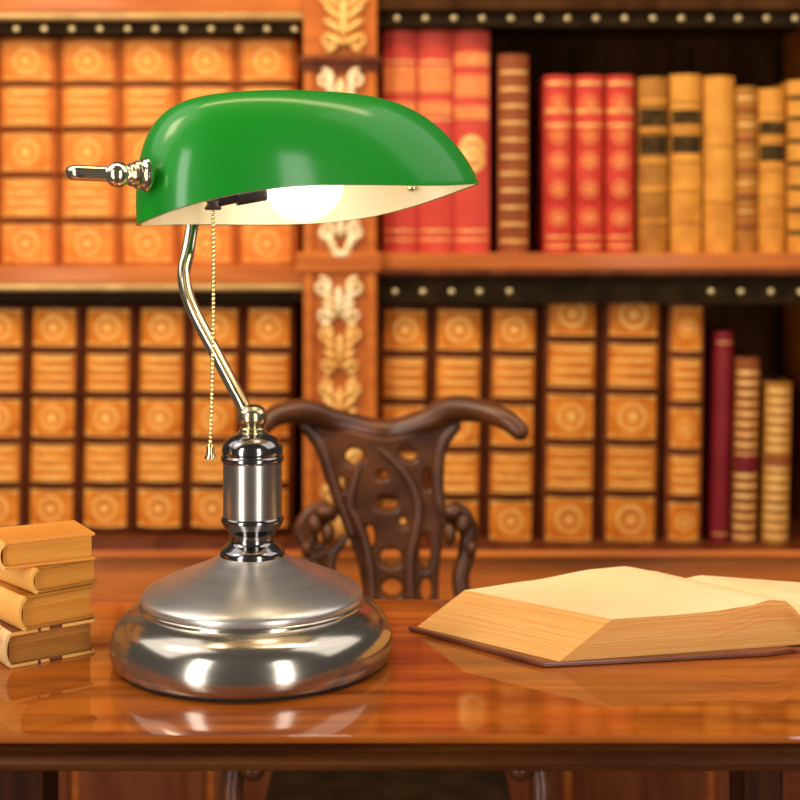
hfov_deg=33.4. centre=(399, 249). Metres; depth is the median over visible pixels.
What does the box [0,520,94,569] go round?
book
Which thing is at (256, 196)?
socket
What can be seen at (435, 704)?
writing desk
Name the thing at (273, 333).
book
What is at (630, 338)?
book
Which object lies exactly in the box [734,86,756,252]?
book
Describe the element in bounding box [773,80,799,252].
book
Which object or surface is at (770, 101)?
book
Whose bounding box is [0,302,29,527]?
book
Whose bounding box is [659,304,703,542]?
book
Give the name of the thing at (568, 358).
book
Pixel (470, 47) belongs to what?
book
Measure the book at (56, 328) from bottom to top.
0.356 m
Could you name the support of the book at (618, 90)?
on the bookcase
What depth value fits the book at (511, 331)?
2.10 m
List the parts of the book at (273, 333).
spine panel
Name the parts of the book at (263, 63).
spine panel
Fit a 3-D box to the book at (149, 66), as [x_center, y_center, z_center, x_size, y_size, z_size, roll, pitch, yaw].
[-0.398,-0.154,2.189,0.090,0.359,0.185,0,0,0]
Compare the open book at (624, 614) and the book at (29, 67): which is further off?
the book at (29, 67)
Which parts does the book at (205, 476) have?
spine panel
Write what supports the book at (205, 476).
on the bookcase
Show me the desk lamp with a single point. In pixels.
(253, 621)
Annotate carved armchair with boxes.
[219,395,552,799]
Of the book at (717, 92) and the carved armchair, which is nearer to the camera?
the carved armchair
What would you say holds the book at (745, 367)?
on the bookcase
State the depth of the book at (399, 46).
2.10 m
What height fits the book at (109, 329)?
0.356 m
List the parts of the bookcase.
cabinet door, cabinet door, shelf moulding, shelf moulding, shelf, shelf, cabinet door, cornice, panel, shelf, moulding, cabinet door, shelf moulding, shelf moulding, shelf, shelf, cabinet door, cabinet door, panel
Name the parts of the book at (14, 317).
spine panel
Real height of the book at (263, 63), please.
0.359 m
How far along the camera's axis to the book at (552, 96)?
2.10 m
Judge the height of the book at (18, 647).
0.025 m
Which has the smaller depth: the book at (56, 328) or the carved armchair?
the carved armchair
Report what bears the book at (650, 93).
on the bookcase
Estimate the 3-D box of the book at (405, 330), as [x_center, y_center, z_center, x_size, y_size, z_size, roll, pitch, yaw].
[0.006,0.277,2.189,0.080,0.376,0.185,1,0,0]
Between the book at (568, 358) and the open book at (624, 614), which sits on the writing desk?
the open book at (624, 614)
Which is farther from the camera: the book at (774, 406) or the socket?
the book at (774, 406)
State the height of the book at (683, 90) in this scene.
0.282 m
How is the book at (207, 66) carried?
on the bookcase
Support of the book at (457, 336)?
on the bookcase
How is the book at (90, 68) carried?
on the bookcase
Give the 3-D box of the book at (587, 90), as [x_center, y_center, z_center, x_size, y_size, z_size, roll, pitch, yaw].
[0.299,-0.136,2.190,0.044,0.280,0.184,0,0,0]
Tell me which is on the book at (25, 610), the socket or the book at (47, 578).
the book at (47, 578)
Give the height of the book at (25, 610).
0.024 m
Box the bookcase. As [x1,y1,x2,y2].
[0,0,799,799]
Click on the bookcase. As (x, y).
(342, 276)
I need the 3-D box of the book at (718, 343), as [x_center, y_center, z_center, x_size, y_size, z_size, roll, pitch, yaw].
[0.509,0.297,2.188,0.027,0.336,0.179,1,0,0]
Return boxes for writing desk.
[0,600,799,799]
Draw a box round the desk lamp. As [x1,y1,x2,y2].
[65,90,478,701]
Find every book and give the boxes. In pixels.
[0,38,59,265]
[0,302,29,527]
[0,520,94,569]
[0,557,97,593]
[0,580,93,630]
[0,618,94,667]
[26,302,83,524]
[60,38,120,265]
[80,302,136,530]
[121,38,178,265]
[134,302,190,530]
[179,38,237,265]
[187,302,249,530]
[238,38,302,265]
[243,302,302,530]
[378,304,430,536]
[383,30,416,252]
[408,566,799,666]
[417,30,452,252]
[428,304,485,538]
[453,30,488,252]
[482,304,538,539]
[491,54,527,252]
[533,75,571,252]
[535,304,599,540]
[572,75,602,252]
[596,304,662,541]
[603,75,633,252]
[634,77,666,252]
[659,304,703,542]
[667,74,700,252]
[700,326,732,542]
[701,76,733,252]
[728,350,759,543]
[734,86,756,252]
[755,373,791,543]
[757,88,784,252]
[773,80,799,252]
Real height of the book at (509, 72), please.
0.314 m
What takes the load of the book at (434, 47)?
on the bookcase
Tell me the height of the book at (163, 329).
0.356 m
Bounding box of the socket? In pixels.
[206,190,267,206]

